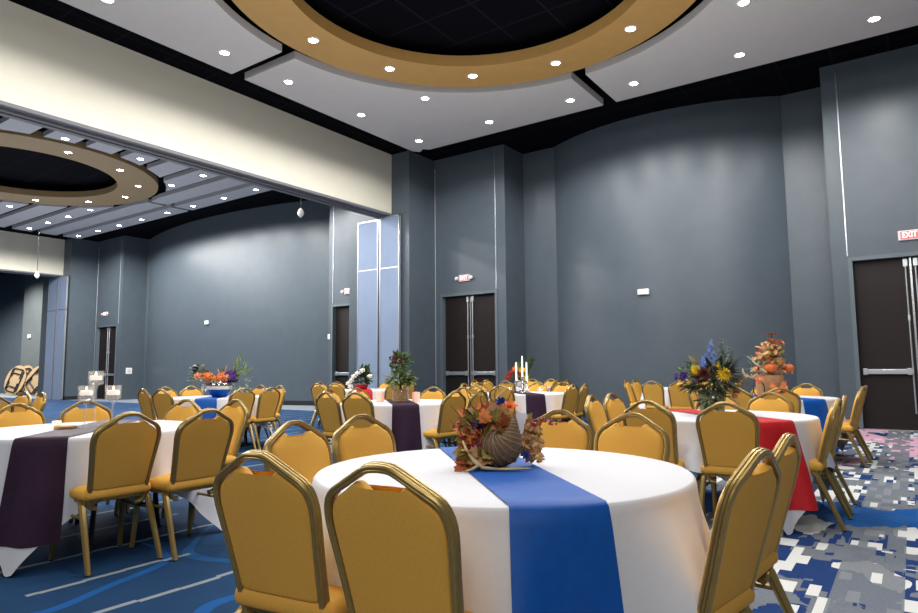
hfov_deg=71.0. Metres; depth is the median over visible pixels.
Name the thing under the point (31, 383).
table
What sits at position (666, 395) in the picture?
tablecloth
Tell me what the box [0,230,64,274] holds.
wall
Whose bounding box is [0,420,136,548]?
table runner
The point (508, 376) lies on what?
flower arrangement
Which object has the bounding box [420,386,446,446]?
banquet chair
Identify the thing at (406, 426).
table runner
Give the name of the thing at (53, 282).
wall panel
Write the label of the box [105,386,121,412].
candle stand
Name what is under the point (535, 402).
table runner
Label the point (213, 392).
bowl
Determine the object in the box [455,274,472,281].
exit sign
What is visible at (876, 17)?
recessed light
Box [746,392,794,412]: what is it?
banquet chair
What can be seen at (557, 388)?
banquet chair
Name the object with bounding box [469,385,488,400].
banquet chair
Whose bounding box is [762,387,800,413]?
banquet chair
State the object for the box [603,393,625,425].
banquet chair
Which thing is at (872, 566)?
floor
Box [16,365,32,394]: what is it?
table
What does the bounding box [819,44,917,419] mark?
wall
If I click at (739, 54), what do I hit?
recessed light
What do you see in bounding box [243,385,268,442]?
banquet chair
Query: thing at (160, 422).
votive candle
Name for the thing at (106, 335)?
door
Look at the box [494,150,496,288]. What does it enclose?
trim
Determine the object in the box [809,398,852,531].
banquet chair
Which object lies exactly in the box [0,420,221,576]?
tablecloth
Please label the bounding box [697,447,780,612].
banquet chair
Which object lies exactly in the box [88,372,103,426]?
candle stand
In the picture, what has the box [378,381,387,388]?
banquet chair
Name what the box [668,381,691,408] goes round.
banquet chair
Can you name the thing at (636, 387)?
banquet chair
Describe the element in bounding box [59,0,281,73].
ceiling panel
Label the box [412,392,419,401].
votive candle
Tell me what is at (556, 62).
recessed light
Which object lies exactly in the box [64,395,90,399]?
baseboard
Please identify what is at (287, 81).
recessed light
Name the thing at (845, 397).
banquet chair
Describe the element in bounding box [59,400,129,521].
banquet chair
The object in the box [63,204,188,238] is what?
ceiling
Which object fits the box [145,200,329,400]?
wall
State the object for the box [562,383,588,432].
banquet chair
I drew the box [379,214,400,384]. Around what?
wall panel
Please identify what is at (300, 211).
sensor
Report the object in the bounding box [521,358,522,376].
taper candle
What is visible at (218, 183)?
ceiling
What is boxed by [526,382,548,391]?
banquet chair
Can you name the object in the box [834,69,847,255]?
trim
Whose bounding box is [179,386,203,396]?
banquet chair
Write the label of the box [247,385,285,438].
banquet chair
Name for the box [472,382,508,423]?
banquet chair
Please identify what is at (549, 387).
tablecloth
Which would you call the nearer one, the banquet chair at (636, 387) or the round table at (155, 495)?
the round table at (155, 495)
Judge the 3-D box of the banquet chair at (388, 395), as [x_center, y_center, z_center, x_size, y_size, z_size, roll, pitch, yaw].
[-1.420,1.929,12.492,0.546,0.919,0.454,-5,-7,41]
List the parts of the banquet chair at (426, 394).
backrest, frame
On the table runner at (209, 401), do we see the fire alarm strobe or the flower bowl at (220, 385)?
the flower bowl at (220, 385)
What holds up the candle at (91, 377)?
on the candle stand at (90, 377)
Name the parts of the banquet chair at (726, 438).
leg, leg, seat frame, seat, backrest, frame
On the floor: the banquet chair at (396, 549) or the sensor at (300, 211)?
the banquet chair at (396, 549)
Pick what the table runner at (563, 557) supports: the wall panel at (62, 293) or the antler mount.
the antler mount
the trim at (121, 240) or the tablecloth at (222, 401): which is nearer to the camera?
the tablecloth at (222, 401)
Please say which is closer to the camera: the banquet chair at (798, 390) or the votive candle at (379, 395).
the votive candle at (379, 395)
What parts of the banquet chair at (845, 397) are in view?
frame, backrest, leg, leg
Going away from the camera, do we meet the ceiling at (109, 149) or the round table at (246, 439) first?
the round table at (246, 439)
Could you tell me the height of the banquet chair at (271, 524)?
0.919 m
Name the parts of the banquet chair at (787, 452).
seat, frame, backrest, leg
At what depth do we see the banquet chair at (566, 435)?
3.67 m
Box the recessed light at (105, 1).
[102,0,114,3]
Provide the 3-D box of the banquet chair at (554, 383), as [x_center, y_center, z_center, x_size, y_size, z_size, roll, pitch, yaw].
[1.867,2.000,13.521,0.546,0.919,0.454,-5,-7,38]
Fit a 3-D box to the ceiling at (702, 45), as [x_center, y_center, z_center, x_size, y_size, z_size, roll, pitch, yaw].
[1.108,-4.596,9.268,11.360,0.200,8.620,-4,-7,35]
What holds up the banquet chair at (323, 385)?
on the floor
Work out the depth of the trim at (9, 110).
12.22 m
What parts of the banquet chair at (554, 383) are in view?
frame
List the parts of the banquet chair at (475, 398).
frame, backrest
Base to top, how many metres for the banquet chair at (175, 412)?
0.919 m
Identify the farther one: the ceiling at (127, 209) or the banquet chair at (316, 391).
the ceiling at (127, 209)
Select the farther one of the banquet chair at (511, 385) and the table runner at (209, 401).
the banquet chair at (511, 385)
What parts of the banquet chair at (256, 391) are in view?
backrest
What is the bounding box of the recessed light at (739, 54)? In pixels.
[733,52,745,57]
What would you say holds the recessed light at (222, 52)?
attached to the ceiling panel at (197, 29)
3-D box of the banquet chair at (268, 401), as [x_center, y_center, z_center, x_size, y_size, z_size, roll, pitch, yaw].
[-3.038,1.679,9.777,0.546,0.919,0.454,-4,-6,29]
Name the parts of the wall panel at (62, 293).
panel, panel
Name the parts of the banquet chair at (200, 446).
leg, leg, seat frame, seat, leg, frame, backrest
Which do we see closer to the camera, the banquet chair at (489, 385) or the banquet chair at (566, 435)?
the banquet chair at (566, 435)
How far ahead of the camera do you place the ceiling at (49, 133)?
14.68 m
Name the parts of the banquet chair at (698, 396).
backrest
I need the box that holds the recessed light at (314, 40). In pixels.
[307,37,319,43]
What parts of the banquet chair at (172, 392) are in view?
backrest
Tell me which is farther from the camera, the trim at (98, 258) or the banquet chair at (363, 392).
the trim at (98, 258)
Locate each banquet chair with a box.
[0,396,13,412]
[0,403,73,521]
[13,392,31,411]
[31,392,46,412]
[48,411,162,576]
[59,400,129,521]
[114,399,202,514]
[129,408,233,561]
[137,388,156,419]
[152,389,173,419]
[158,386,177,396]
[161,399,248,523]
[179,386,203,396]
[213,450,347,612]
[228,388,256,449]
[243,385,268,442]
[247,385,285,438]
[247,387,280,449]
[258,420,332,612]
[310,383,324,431]
[311,382,326,426]
[316,391,342,444]
[323,389,341,402]
[324,461,472,612]
[327,383,345,399]
[331,414,396,462]
[332,381,345,388]
[342,392,374,427]
[345,388,369,398]
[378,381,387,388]
[384,385,398,399]
[402,385,414,398]
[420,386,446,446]
[423,390,465,448]
[438,389,487,446]
[447,387,472,446]
[460,383,469,391]
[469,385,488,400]
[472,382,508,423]
[479,380,494,391]
[489,385,515,419]
[497,380,515,390]
[524,379,540,385]
[525,409,593,450]
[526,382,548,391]
[543,379,557,385]
[548,384,578,421]
[550,380,563,421]
[552,382,572,419]
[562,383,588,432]
[584,395,606,437]
[594,412,669,461]
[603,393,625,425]
[623,400,705,516]
[624,380,638,411]
[631,379,641,401]
[642,380,667,408]
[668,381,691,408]
[687,390,697,408]
[688,394,740,472]
[696,384,706,400]
[696,401,759,518]
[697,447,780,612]
[707,433,800,612]
[719,387,753,408]
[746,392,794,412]
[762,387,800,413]
[791,383,822,395]
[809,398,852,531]
[827,395,856,514]
[838,386,872,467]
[841,385,873,462]
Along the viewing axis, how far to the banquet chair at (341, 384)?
13.92 m
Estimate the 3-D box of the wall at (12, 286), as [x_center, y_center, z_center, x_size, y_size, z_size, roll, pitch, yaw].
[-23.704,1.368,35.912,16.000,6.950,0.900,-4,-7,35]
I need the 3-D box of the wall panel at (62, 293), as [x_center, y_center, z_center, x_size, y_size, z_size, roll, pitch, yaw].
[-17.096,1.331,27.588,0.810,5.300,0.072,-4,-7,35]
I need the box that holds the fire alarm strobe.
[637,289,648,294]
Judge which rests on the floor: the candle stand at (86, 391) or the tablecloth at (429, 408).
the tablecloth at (429, 408)
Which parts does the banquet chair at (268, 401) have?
leg, seat, frame, backrest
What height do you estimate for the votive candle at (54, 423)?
0.050 m
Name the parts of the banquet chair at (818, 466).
seat, leg, backrest, frame, leg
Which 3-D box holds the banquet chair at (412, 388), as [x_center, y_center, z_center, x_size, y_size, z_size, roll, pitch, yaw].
[-1.185,1.960,12.836,0.546,0.919,0.454,-4,-6,30]
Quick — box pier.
[20,275,43,368]
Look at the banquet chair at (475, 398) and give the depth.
7.56 m
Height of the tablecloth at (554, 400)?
0.751 m
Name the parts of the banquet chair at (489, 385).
backrest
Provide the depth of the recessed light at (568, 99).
12.93 m
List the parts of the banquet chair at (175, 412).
leg, backrest, frame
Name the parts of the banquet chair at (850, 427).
seat, leg, backrest, frame, leg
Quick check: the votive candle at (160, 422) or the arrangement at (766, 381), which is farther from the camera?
the arrangement at (766, 381)
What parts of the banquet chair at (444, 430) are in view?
leg, seat, seat frame, frame, backrest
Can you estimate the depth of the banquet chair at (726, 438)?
4.52 m
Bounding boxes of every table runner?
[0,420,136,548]
[194,395,229,418]
[356,388,372,399]
[385,399,421,451]
[439,446,623,612]
[513,391,546,420]
[668,409,818,510]
[753,395,838,451]
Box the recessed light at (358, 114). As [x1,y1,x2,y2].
[357,113,365,116]
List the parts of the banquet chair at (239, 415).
leg, seat, backrest, frame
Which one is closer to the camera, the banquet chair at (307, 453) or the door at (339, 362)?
the banquet chair at (307, 453)
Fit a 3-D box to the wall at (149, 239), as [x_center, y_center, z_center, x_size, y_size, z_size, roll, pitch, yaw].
[-8.180,0.163,24.892,12.430,6.950,1.200,-4,-7,35]
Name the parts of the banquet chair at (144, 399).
backrest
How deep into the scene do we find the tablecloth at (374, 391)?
12.53 m
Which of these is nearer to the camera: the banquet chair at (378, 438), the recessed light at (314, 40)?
the banquet chair at (378, 438)
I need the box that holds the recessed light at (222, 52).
[218,50,230,55]
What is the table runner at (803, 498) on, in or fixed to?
on the tablecloth at (808, 427)
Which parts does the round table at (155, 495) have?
leg, leg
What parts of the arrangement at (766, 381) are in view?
burlap pot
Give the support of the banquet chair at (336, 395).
on the floor
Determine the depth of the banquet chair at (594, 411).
5.69 m
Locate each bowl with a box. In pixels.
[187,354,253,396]
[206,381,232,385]
[207,389,230,396]
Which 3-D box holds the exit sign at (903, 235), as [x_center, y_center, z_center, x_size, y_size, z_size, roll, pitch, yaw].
[8.055,-1.280,11.504,0.340,0.180,0.058,-4,-7,35]
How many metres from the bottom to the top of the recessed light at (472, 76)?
0.014 m
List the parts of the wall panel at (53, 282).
panel, panel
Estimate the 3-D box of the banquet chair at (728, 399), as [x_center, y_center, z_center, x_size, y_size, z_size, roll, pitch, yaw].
[2.438,1.276,6.113,0.454,0.919,0.546,-4,-6,30]
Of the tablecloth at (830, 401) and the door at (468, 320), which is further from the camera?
the door at (468, 320)
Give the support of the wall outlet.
attached to the wall at (133, 257)
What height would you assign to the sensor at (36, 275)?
2.270 m
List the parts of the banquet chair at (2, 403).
backrest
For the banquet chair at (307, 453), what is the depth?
3.08 m
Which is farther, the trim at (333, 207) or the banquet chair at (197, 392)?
the trim at (333, 207)
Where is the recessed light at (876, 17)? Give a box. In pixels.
[867,15,881,21]
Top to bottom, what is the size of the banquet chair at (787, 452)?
0.919 m
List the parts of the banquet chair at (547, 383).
backrest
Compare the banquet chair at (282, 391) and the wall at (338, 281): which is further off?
the wall at (338, 281)
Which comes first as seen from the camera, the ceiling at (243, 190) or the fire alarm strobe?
the fire alarm strobe
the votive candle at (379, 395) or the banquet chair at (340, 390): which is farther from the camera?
the banquet chair at (340, 390)
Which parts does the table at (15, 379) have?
apron rail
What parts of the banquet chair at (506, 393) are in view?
backrest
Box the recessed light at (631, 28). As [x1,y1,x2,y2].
[624,25,636,31]
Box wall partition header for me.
[0,0,391,213]
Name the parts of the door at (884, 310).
latch rod, latch rod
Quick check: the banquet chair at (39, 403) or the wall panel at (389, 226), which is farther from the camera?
the wall panel at (389, 226)
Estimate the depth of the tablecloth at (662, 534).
1.99 m
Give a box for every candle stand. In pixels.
[77,387,94,428]
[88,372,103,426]
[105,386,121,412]
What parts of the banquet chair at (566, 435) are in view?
backrest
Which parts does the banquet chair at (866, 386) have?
leg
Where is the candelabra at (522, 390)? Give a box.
[515,358,528,392]
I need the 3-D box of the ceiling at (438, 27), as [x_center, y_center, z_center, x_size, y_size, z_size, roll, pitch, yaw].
[-14.894,-4.027,17.615,52.000,0.100,23.000,-4,-7,35]
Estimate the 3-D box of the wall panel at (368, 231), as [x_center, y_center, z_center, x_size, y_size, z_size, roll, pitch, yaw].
[-2.451,0.260,17.360,0.760,5.200,0.072,-4,-7,35]
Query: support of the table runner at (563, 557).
on the tablecloth at (662, 534)
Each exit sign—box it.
[341,288,348,294]
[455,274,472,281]
[898,229,917,240]
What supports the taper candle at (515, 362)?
on the candelabra at (522, 390)
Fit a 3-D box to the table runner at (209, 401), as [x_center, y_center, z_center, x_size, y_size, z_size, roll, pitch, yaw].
[-3.808,1.711,10.039,0.361,0.606,1.790,0,-6,-10]
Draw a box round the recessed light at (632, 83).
[628,81,638,85]
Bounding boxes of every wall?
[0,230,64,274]
[0,273,24,393]
[37,238,97,395]
[91,235,148,399]
[143,239,150,392]
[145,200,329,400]
[328,206,349,386]
[349,151,434,394]
[434,144,526,391]
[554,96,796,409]
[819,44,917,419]
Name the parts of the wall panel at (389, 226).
panel, panel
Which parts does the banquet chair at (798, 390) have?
backrest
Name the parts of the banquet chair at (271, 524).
leg, seat frame, backrest, seat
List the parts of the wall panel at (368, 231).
panel, panel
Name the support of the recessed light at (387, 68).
in the ceiling at (702, 45)
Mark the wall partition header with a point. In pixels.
(48, 65)
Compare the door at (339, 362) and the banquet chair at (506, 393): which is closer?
the banquet chair at (506, 393)
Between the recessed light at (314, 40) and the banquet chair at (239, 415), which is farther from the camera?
the recessed light at (314, 40)
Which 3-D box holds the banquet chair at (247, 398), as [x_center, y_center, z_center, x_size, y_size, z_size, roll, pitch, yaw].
[-3.298,1.647,9.419,0.546,0.919,0.454,-5,-7,40]
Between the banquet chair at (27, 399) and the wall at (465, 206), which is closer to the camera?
the banquet chair at (27, 399)
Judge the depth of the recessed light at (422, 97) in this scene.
12.77 m
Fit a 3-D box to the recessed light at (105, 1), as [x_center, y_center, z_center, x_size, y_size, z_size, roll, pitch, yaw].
[-5.079,-4.433,9.297,0.200,0.014,0.200,-4,-7,35]
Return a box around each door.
[93,324,116,399]
[330,303,348,388]
[440,290,498,395]
[848,251,917,430]
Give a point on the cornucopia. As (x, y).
(499, 444)
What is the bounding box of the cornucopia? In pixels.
[449,375,561,471]
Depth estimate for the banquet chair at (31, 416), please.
5.17 m
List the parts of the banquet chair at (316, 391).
leg, backrest, frame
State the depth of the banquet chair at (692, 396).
8.59 m
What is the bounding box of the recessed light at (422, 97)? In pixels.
[420,96,429,99]
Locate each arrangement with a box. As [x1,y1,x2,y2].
[346,364,373,389]
[383,349,418,401]
[504,355,534,386]
[742,333,794,396]
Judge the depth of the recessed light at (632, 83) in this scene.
12.19 m
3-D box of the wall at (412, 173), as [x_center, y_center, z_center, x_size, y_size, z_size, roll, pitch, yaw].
[-1.221,-0.496,18.733,2.160,6.950,3.340,-4,-7,35]
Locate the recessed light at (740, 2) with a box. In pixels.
[736,0,750,5]
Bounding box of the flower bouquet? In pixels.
[673,339,752,413]
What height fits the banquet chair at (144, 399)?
0.919 m
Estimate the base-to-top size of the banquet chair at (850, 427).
0.919 m
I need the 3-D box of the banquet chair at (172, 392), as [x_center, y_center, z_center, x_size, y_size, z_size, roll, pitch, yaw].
[-4.551,1.742,10.286,0.546,0.919,0.454,-4,-6,29]
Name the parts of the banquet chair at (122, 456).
leg, leg, seat, seat frame, leg, frame, backrest, leg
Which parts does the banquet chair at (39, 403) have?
backrest, frame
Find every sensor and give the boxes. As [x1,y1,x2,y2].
[34,229,39,277]
[298,198,303,217]
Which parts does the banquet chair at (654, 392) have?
backrest, seat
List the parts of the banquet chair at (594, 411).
backrest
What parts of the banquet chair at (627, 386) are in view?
frame, backrest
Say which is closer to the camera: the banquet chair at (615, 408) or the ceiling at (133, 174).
the banquet chair at (615, 408)
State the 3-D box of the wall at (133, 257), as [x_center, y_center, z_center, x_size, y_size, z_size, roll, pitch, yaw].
[-14.496,0.583,28.657,2.260,6.950,2.260,-4,-7,35]
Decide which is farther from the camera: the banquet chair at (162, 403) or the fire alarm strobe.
the fire alarm strobe
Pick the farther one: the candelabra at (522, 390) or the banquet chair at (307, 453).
the candelabra at (522, 390)
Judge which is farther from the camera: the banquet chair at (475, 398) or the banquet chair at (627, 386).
the banquet chair at (627, 386)
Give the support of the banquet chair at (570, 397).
on the floor
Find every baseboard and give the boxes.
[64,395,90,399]
[151,396,314,405]
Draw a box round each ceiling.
[0,0,917,274]
[0,117,218,230]
[38,199,163,234]
[43,129,83,143]
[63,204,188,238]
[86,140,122,153]
[151,176,244,204]
[174,183,270,209]
[232,0,917,151]
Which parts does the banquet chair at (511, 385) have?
backrest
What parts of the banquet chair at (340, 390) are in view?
backrest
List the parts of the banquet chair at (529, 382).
backrest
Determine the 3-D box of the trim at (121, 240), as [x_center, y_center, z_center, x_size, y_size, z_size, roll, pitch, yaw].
[-14.414,-1.075,27.362,0.022,3.600,0.022,-4,-7,35]
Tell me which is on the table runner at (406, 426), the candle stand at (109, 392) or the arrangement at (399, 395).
the arrangement at (399, 395)
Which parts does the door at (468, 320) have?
latch rod, latch rod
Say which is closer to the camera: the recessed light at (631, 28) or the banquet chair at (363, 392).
the banquet chair at (363, 392)
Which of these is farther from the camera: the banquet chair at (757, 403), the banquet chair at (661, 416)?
the banquet chair at (757, 403)
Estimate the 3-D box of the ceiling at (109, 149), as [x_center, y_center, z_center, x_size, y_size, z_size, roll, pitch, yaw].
[-7.106,-3.977,14.488,4.086,0.120,0.630,-4,-7,35]
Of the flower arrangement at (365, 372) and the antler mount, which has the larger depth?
the flower arrangement at (365, 372)
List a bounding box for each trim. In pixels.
[0,100,391,218]
[0,269,62,277]
[92,258,98,398]
[118,240,121,321]
[332,207,333,303]
[434,169,435,386]
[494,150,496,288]
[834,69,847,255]
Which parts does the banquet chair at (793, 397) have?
backrest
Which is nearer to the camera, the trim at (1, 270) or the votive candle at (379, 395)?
the votive candle at (379, 395)
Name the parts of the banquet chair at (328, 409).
backrest, seat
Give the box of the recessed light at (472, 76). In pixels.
[468,73,477,78]
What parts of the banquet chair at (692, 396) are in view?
backrest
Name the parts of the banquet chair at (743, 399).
backrest, frame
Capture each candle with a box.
[52,421,61,427]
[79,387,92,395]
[89,372,102,379]
[107,386,119,394]
[155,420,163,426]
[376,392,383,401]
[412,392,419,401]
[515,362,516,379]
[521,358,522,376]
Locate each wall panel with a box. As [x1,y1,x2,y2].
[43,278,57,399]
[52,275,68,399]
[357,219,378,388]
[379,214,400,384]
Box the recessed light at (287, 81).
[283,79,293,83]
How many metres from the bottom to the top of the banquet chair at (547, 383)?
0.919 m
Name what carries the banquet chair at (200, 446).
on the floor
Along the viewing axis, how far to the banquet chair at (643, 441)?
3.39 m
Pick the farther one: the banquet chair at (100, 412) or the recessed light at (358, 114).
the recessed light at (358, 114)
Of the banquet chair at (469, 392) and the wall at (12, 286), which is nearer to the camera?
the banquet chair at (469, 392)
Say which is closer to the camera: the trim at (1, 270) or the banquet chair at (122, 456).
the banquet chair at (122, 456)
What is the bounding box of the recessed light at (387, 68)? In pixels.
[384,66,394,70]
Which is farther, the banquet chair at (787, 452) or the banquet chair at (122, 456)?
the banquet chair at (122, 456)
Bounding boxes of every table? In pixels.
[4,365,25,394]
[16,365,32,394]
[25,366,38,395]
[75,492,160,551]
[245,427,247,443]
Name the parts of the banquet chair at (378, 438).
backrest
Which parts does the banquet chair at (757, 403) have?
backrest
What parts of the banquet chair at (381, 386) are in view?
backrest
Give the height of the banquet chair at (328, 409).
0.919 m
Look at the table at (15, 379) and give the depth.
33.41 m
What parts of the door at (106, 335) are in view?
latch rod, latch rod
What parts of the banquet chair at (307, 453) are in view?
frame, backrest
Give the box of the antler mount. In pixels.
[462,441,530,470]
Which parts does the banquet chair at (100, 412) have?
frame, backrest, leg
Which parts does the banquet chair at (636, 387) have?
backrest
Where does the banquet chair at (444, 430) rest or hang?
on the floor
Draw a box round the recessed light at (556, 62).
[550,60,560,65]
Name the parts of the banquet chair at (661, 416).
backrest, frame, seat, leg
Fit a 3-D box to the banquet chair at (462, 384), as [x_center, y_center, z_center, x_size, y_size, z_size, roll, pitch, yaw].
[0.305,1.752,10.824,0.546,0.919,0.454,-4,-6,31]
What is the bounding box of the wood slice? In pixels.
[53,425,76,428]
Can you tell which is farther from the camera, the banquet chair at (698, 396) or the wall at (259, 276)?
the wall at (259, 276)
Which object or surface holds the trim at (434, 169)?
attached to the wall at (465, 206)
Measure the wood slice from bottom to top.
0.020 m
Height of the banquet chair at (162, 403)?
0.919 m
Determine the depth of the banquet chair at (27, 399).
8.17 m
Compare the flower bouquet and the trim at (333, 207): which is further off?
the trim at (333, 207)
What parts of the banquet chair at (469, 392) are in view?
backrest, frame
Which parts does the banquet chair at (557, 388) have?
backrest, frame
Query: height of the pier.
6.950 m
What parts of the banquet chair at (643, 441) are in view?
backrest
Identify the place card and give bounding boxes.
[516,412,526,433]
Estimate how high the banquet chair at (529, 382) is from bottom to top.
0.919 m
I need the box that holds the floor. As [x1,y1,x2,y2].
[0,393,917,612]
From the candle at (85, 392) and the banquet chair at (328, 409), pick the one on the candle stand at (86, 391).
the candle at (85, 392)
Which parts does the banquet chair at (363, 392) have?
backrest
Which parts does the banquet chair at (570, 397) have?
seat, frame, backrest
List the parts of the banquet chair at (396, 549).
backrest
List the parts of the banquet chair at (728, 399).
backrest, frame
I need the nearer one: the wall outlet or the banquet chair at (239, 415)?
the banquet chair at (239, 415)
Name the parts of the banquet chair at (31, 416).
backrest, frame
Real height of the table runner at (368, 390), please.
0.606 m
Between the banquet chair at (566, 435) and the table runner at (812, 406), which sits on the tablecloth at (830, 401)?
the table runner at (812, 406)
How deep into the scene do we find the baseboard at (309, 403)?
21.42 m
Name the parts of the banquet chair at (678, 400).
seat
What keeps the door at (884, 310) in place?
in the wall at (877, 94)
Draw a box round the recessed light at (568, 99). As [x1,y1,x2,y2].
[565,98,574,101]
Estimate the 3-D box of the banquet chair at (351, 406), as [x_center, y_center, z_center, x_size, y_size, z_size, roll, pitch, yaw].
[-1.013,1.415,7.234,0.454,0.919,0.546,-3,-6,28]
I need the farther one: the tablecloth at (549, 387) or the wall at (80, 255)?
the wall at (80, 255)
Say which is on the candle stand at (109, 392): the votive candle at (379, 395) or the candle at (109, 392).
the candle at (109, 392)
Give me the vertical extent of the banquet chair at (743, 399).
0.919 m
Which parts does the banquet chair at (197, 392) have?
backrest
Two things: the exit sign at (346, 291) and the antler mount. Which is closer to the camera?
the antler mount
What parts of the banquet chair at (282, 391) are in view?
backrest, frame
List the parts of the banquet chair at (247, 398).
frame, backrest, leg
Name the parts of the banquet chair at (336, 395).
backrest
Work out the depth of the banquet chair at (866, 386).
8.08 m
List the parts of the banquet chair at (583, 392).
backrest, frame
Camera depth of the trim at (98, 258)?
28.27 m
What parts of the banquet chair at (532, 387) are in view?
backrest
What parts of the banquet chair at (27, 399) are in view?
backrest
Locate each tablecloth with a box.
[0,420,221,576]
[173,395,272,435]
[312,448,710,612]
[318,389,384,425]
[328,399,443,451]
[487,391,569,422]
[494,386,550,391]
[638,387,715,408]
[671,409,835,534]
[717,395,848,453]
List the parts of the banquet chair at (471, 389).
backrest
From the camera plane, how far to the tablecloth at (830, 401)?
8.19 m
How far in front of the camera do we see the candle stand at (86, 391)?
4.58 m
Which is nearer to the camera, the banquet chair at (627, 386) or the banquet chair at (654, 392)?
the banquet chair at (654, 392)
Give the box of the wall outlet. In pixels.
[126,368,131,373]
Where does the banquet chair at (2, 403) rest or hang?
on the floor

